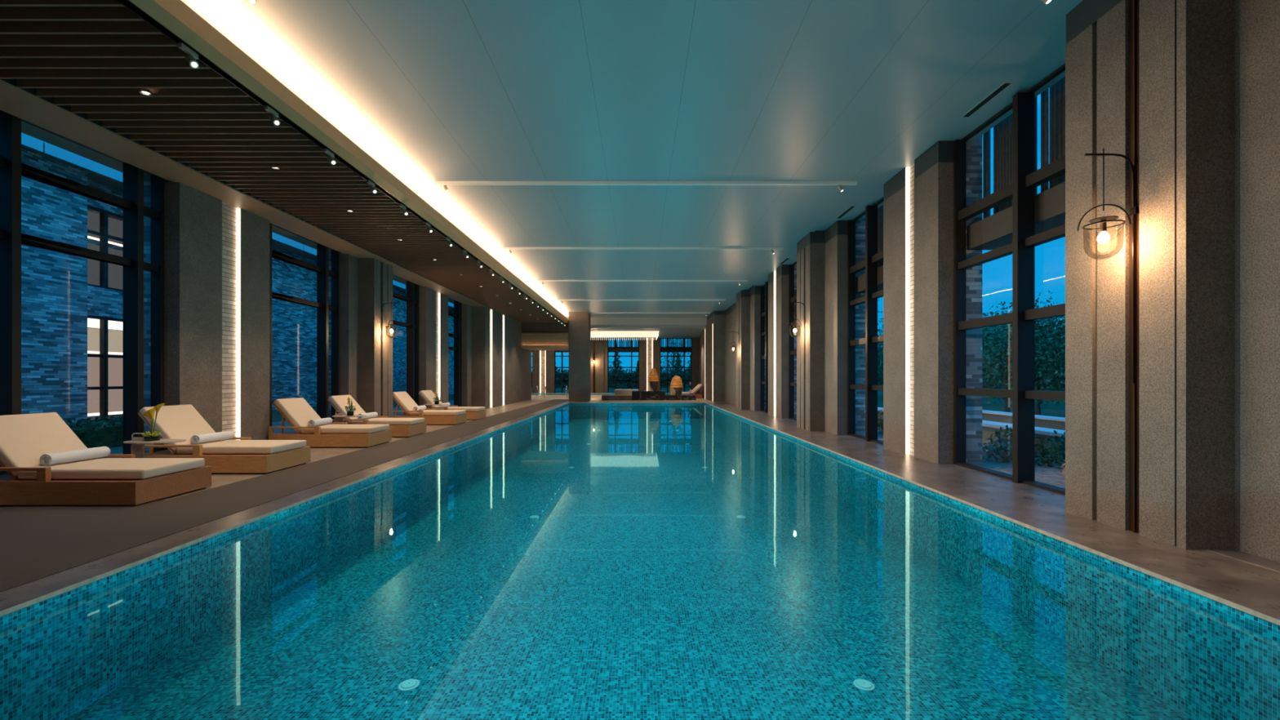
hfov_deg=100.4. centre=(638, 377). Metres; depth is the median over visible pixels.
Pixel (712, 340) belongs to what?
wall
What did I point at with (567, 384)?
conifer
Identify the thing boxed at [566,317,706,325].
trim
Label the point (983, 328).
tree
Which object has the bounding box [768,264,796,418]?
pillar
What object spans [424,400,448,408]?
side table
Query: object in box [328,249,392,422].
pillar
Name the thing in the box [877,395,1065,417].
lawn
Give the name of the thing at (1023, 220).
window
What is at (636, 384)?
conifer
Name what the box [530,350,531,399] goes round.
wall
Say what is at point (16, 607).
trim
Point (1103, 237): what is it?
wall lantern
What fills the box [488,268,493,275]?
track spotlight
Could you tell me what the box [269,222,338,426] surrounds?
window
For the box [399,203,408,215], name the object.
track spotlight
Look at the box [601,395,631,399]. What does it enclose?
stone step
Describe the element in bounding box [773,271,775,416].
light strip
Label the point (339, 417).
side table
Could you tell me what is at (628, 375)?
hedge
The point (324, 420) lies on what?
rolled towel
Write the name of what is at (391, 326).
wall lantern
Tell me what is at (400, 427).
sun lounger
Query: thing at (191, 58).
track spotlight
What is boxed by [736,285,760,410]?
pillar
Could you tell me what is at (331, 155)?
track spotlight
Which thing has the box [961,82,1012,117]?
ceiling vent
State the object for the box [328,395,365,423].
cushion
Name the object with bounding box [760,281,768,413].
window
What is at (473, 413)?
sun lounger
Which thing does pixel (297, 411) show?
cushion
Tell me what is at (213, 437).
rolled towel
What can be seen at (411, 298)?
window
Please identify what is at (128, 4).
trim
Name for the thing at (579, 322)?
pillar
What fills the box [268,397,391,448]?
sun lounger
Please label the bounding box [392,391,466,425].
sun lounger
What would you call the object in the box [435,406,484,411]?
seat cushion
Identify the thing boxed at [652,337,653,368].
light strip
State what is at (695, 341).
pillar
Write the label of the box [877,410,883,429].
shrub
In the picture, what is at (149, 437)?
bowl
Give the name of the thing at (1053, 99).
curtain
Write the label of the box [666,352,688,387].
conifer
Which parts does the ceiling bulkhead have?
sill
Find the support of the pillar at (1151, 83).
attached to the wall at (1257, 22)
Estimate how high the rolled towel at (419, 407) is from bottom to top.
0.126 m
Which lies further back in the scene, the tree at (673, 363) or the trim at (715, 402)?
the tree at (673, 363)
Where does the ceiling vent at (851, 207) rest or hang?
in the ceiling at (431, 91)
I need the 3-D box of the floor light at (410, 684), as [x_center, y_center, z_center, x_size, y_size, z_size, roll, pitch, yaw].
[-1.580,2.112,3.670,0.136,0.016,0.136,0,0,0]
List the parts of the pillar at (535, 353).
stone panel, stone panel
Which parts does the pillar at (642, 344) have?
stone panel, stone panel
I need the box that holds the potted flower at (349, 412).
[344,397,355,416]
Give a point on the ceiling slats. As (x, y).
(95, 58)
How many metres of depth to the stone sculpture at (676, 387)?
30.57 m
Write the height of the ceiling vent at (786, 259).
0.012 m
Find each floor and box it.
[0,397,1063,508]
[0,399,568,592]
[706,402,1279,619]
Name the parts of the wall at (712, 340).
stone panel, stone panel, stone panel, stone panel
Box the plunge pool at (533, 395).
[531,393,669,397]
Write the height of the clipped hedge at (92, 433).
0.737 m
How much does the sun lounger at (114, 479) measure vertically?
0.896 m
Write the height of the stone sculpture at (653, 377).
1.300 m
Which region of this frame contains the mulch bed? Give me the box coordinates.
[862,427,1065,488]
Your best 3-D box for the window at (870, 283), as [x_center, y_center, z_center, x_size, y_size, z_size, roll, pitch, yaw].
[4.970,-1.210,10.870,0.660,5.020,2.260,0,0,0]
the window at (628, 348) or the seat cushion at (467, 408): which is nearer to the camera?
the seat cushion at (467, 408)
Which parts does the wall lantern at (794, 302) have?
lamp shade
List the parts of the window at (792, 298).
rail, rail, rail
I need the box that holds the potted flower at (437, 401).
[433,391,440,404]
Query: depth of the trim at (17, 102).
7.29 m
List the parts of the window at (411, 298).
rail, rail, rail, rail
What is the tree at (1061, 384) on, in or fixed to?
on the lawn at (1051, 409)
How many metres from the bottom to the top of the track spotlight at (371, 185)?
0.178 m
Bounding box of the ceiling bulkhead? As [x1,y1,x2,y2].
[520,323,568,350]
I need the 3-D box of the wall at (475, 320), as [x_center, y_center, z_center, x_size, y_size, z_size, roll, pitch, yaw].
[-6.750,-0.810,26.200,0.900,4.220,9.800,0,0,0]
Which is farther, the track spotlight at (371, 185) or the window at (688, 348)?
the window at (688, 348)
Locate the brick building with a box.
[21,132,453,426]
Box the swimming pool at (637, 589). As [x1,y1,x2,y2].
[0,403,1279,719]
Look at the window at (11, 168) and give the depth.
7.35 m
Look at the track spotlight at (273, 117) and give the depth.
5.82 m
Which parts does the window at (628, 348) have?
rail, rail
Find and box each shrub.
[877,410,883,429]
[982,435,1037,462]
[984,424,1043,457]
[1035,429,1065,468]
[1057,454,1065,475]
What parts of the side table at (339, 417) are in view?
stem plate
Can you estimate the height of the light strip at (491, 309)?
4.200 m
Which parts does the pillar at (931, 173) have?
stone panel, stone panel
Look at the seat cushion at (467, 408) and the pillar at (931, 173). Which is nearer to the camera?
the pillar at (931, 173)
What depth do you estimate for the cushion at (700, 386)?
32.60 m
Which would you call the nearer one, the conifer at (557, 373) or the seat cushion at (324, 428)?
the seat cushion at (324, 428)
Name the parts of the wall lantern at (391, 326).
lamp shade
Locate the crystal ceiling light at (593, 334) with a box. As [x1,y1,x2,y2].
[590,331,658,340]
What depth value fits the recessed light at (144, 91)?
5.50 m
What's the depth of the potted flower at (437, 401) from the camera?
15.78 m
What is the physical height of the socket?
0.095 m
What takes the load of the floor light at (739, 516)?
on the swimming pool at (637, 589)
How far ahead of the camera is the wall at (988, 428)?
10.19 m
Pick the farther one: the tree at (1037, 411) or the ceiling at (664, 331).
the ceiling at (664, 331)
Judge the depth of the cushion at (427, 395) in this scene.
16.35 m
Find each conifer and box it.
[555,368,561,386]
[564,372,568,387]
[608,343,629,388]
[630,360,638,387]
[661,361,666,387]
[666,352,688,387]
[684,355,690,387]
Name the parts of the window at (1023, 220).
rail, rail, rail, rail, rail, rail, rail, rail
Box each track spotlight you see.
[177,42,199,68]
[264,105,279,125]
[324,148,336,164]
[366,179,377,193]
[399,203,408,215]
[425,222,432,232]
[445,237,452,246]
[462,249,468,257]
[477,259,482,267]
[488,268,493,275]
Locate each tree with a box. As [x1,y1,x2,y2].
[608,358,620,377]
[661,338,690,382]
[877,299,883,385]
[877,324,883,391]
[877,328,883,385]
[982,283,1065,406]
[982,284,1065,414]
[982,290,1065,404]
[982,301,1065,412]
[982,306,1011,398]
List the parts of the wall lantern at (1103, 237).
lid, hanging rod, lamp shade, bulb, handle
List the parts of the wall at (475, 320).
flank panel, stone panel, stone panel, stone panel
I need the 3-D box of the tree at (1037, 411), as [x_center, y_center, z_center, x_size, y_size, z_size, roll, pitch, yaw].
[15.363,-1.069,19.858,5.786,4.988,6.058,0,0,-7]
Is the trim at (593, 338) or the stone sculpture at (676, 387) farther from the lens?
the trim at (593, 338)
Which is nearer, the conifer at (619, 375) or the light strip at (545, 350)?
the light strip at (545, 350)
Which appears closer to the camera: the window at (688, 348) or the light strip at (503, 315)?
the light strip at (503, 315)
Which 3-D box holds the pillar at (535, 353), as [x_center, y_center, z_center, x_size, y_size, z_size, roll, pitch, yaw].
[-7.100,-0.810,39.900,1.600,4.220,0.600,0,0,0]
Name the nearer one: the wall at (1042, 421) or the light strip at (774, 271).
the wall at (1042, 421)
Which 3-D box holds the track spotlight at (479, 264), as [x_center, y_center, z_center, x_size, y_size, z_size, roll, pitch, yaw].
[-4.011,-2.839,13.392,0.144,0.178,0.160,0,0,-42]
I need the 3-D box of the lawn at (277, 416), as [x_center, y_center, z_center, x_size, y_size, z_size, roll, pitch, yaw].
[-48.925,1.475,70.000,82.150,0.250,180.000,0,0,0]
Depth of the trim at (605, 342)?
39.60 m
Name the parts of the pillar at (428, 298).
stone panel, stone panel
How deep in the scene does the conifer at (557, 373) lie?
64.75 m
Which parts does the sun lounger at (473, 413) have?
arm rail, panel, foot panel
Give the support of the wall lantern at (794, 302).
attached to the pillar at (821, 255)
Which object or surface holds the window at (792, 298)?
attached to the pillar at (782, 271)
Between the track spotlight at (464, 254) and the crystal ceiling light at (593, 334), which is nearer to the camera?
the track spotlight at (464, 254)
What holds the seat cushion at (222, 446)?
on the sun lounger at (235, 455)
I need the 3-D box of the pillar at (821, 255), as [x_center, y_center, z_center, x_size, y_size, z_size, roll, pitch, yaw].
[4.625,-1.415,12.950,1.010,5.430,1.900,0,0,0]
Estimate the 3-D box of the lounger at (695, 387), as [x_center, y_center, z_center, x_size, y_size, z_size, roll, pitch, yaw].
[3.071,0.864,34.000,1.742,0.873,0.700,0,0,0]
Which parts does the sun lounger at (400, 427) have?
arm rail, arm rail, panel, foot panel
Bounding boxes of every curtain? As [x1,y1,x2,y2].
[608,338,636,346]
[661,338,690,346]
[877,204,883,267]
[982,76,1065,218]
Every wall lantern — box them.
[381,301,397,379]
[729,331,739,378]
[788,300,805,337]
[1076,148,1138,383]
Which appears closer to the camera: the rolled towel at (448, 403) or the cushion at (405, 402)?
the cushion at (405, 402)
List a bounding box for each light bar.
[248,0,1051,4]
[434,181,857,191]
[502,247,783,253]
[537,280,746,284]
[557,299,725,303]
[589,312,711,315]
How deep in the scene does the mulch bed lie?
7.92 m
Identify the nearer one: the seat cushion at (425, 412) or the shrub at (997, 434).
the shrub at (997, 434)
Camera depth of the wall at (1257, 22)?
3.86 m
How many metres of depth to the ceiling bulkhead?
28.62 m
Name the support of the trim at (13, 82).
attached to the wall at (475, 320)
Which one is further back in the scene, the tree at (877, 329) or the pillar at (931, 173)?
the tree at (877, 329)
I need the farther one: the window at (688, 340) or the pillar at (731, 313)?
the window at (688, 340)
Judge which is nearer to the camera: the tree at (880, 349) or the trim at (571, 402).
the trim at (571, 402)
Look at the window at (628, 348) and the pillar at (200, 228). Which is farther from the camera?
the window at (628, 348)
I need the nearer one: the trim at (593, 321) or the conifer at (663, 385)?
the trim at (593, 321)
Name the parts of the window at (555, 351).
frame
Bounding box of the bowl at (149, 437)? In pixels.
[143,435,160,441]
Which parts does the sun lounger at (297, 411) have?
arm rail, panel, arm rail, foot panel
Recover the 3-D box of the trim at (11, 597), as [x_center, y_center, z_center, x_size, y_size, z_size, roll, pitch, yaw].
[-3.687,1.308,14.150,0.306,0.028,27.100,0,0,0]
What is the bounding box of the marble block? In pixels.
[614,389,638,395]
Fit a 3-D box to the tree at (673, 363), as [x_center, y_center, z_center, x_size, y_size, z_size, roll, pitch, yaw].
[3.000,-1.404,46.631,3.893,5.518,3.385,0,0,0]
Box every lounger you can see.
[0,412,211,506]
[130,404,310,474]
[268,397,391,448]
[327,395,426,437]
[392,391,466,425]
[418,390,485,420]
[681,383,699,394]
[681,384,702,398]
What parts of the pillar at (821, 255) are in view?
stone panel, stone panel, stone panel, stone panel, flank panel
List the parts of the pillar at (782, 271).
stone panel, stone panel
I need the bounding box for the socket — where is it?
[1100,219,1106,232]
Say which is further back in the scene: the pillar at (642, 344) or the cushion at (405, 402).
the pillar at (642, 344)
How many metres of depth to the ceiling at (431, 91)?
6.87 m
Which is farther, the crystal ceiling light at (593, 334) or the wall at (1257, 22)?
the crystal ceiling light at (593, 334)
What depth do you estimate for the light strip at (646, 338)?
39.68 m
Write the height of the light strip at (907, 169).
4.810 m
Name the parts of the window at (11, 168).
rail, rail, rail, rail, rail, rail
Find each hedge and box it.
[65,414,122,448]
[531,368,690,388]
[877,354,1065,390]
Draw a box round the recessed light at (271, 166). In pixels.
[270,164,279,168]
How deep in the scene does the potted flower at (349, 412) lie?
11.08 m
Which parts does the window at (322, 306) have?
rail, rail, rail, rail, rail, rail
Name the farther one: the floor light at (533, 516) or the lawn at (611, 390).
the lawn at (611, 390)
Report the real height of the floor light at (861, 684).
0.016 m
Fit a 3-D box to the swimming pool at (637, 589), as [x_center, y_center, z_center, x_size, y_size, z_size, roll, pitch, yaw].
[-0.057,1.771,14.150,7.194,0.898,26.700,0,0,0]
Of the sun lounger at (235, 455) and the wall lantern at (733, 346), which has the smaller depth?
the sun lounger at (235, 455)
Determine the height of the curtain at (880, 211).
1.520 m
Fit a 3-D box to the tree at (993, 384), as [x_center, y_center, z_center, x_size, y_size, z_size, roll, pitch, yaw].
[23.637,-1.748,35.625,7.049,6.340,6.990,0,0,-40]
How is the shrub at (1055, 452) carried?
on the mulch bed
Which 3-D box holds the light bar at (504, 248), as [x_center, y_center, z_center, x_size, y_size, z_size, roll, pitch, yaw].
[0.125,-3.407,14.358,7.550,0.186,0.094,0,0,0]
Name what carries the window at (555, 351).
in the wall at (531, 350)
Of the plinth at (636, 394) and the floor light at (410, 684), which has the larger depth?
the plinth at (636, 394)
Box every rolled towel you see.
[39,446,110,465]
[190,431,235,444]
[307,417,332,426]
[357,412,377,419]
[413,404,426,410]
[439,402,449,407]
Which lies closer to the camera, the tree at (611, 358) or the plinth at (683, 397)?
the plinth at (683, 397)
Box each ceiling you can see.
[181,0,1082,317]
[590,325,706,338]
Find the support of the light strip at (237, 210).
attached to the pillar at (200, 228)
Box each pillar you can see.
[143,175,269,453]
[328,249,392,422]
[405,284,448,405]
[532,350,554,393]
[568,311,590,401]
[590,337,603,393]
[639,337,660,390]
[692,337,699,393]
[724,302,736,404]
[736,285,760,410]
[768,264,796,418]
[796,217,865,435]
[883,135,982,464]
[1065,0,1235,549]
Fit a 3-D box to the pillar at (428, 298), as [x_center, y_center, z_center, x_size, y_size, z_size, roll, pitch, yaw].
[-7.180,-1.110,18.200,0.660,4.820,2.000,0,0,0]
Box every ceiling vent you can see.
[778,257,789,264]
[835,205,855,218]
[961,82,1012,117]
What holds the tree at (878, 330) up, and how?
on the lawn at (1051, 409)
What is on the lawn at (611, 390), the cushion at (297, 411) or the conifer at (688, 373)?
the conifer at (688, 373)
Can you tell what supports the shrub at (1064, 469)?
on the mulch bed
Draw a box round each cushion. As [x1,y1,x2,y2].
[0,412,87,475]
[17,457,204,479]
[139,404,215,451]
[176,440,306,453]
[273,397,320,431]
[301,424,389,433]
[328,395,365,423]
[351,417,424,425]
[392,391,417,413]
[409,409,466,415]
[419,390,442,408]
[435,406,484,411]
[691,384,702,393]
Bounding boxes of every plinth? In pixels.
[631,390,665,399]
[665,394,696,399]
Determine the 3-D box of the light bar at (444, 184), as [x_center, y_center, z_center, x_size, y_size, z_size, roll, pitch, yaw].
[0.125,-3.407,9.538,7.550,0.186,0.094,0,0,0]
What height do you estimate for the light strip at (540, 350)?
4.200 m
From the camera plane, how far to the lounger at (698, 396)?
32.60 m
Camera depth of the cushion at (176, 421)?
7.49 m
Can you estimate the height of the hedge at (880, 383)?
5.143 m
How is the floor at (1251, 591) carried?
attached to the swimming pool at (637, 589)
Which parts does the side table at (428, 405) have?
stem plate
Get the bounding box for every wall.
[461,304,530,408]
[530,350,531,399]
[699,311,724,401]
[877,407,1065,459]
[982,409,1065,430]
[1235,0,1279,562]
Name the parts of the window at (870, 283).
rail, rail, rail, rail, rail, rail, rail, rail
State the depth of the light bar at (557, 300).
23.96 m
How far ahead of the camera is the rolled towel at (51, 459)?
5.84 m
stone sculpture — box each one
[648,368,658,391]
[669,375,683,395]
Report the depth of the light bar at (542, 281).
19.16 m
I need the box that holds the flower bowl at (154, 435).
[141,403,164,441]
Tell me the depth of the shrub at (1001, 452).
8.68 m
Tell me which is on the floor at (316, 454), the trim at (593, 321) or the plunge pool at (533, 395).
the plunge pool at (533, 395)
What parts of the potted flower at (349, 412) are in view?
pot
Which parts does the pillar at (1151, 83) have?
stone panel, stone panel, stone panel, stone panel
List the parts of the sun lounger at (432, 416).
arm rail, panel, foot panel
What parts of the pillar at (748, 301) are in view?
stone panel, stone panel, stone panel, stone panel, flank panel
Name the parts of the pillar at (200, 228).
stone panel, stone panel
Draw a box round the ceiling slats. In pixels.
[0,0,563,323]
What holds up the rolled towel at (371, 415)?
on the sun lounger at (400, 427)
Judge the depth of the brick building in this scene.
14.02 m
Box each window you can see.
[0,110,164,474]
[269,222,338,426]
[392,274,418,405]
[448,297,461,406]
[554,350,568,393]
[607,337,639,393]
[660,337,692,393]
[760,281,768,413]
[788,261,796,420]
[847,196,884,444]
[953,63,1065,494]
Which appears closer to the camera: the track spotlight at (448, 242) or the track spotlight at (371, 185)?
the track spotlight at (371, 185)
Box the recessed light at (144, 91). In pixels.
[139,88,152,96]
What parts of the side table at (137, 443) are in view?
carry handle, stem plate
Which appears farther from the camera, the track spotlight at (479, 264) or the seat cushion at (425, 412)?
the seat cushion at (425, 412)
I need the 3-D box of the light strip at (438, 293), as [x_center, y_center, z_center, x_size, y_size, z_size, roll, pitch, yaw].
[-6.893,-0.810,18.429,0.053,4.200,0.022,0,0,0]
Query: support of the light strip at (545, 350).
attached to the wall at (531, 350)
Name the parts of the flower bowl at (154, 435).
calla flower, calla flower, stem, calla flower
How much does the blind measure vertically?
0.650 m
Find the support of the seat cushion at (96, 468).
on the sun lounger at (114, 479)
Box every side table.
[123,432,186,457]
[332,410,366,422]
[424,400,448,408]
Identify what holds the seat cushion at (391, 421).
on the sun lounger at (400, 427)
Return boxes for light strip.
[235,208,239,437]
[438,293,439,399]
[490,309,492,407]
[502,315,504,404]
[539,350,540,393]
[545,350,546,386]
[646,337,647,390]
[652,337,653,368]
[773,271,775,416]
[905,167,909,454]
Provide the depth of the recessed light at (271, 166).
7.43 m
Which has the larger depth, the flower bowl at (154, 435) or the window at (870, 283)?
the window at (870, 283)
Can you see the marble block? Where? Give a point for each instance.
(617, 392)
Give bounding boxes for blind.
[87,327,122,352]
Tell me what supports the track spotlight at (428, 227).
attached to the trim at (128, 4)
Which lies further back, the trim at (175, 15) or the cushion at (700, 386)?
the cushion at (700, 386)
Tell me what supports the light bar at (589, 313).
hanging from the ceiling at (431, 91)
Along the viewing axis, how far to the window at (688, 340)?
40.31 m
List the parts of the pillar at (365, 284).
flank panel, stone panel, stone panel, stone panel, stone panel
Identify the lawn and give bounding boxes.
[271,387,568,422]
[555,384,1065,395]
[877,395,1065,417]
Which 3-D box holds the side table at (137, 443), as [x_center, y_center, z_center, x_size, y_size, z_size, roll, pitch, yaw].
[-6.100,1.000,6.730,0.660,0.600,0.400,0,0,0]
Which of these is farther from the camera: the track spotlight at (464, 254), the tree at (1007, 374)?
the tree at (1007, 374)
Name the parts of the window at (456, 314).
rail, rail, rail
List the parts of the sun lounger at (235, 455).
arm rail, panel, arm rail, foot panel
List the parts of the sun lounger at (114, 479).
arm rail, panel, arm rail, foot panel, panel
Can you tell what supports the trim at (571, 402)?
attached to the swimming pool at (637, 589)
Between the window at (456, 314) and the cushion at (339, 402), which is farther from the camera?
the window at (456, 314)
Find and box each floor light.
[398,679,419,691]
[529,515,538,518]
[736,515,745,518]
[853,679,874,691]
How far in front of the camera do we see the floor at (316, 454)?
11.13 m
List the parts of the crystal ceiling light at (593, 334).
light panel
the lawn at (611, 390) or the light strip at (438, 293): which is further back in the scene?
the lawn at (611, 390)
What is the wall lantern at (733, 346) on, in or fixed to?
attached to the pillar at (748, 301)
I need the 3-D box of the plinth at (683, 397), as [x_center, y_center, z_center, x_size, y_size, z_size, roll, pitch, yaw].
[2.373,1.155,30.860,1.735,0.290,1.480,0,0,0]
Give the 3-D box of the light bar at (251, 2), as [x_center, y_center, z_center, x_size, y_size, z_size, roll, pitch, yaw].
[0.125,-3.407,4.738,7.550,0.186,0.094,0,0,0]
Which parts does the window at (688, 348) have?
rail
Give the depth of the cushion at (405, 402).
14.68 m
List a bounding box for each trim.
[0,78,522,323]
[0,79,521,323]
[0,402,568,610]
[0,402,1279,625]
[116,0,564,323]
[128,0,568,323]
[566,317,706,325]
[571,401,703,402]
[593,337,595,393]
[603,337,607,393]
[715,401,1279,580]
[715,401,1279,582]
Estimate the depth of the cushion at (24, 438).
5.75 m

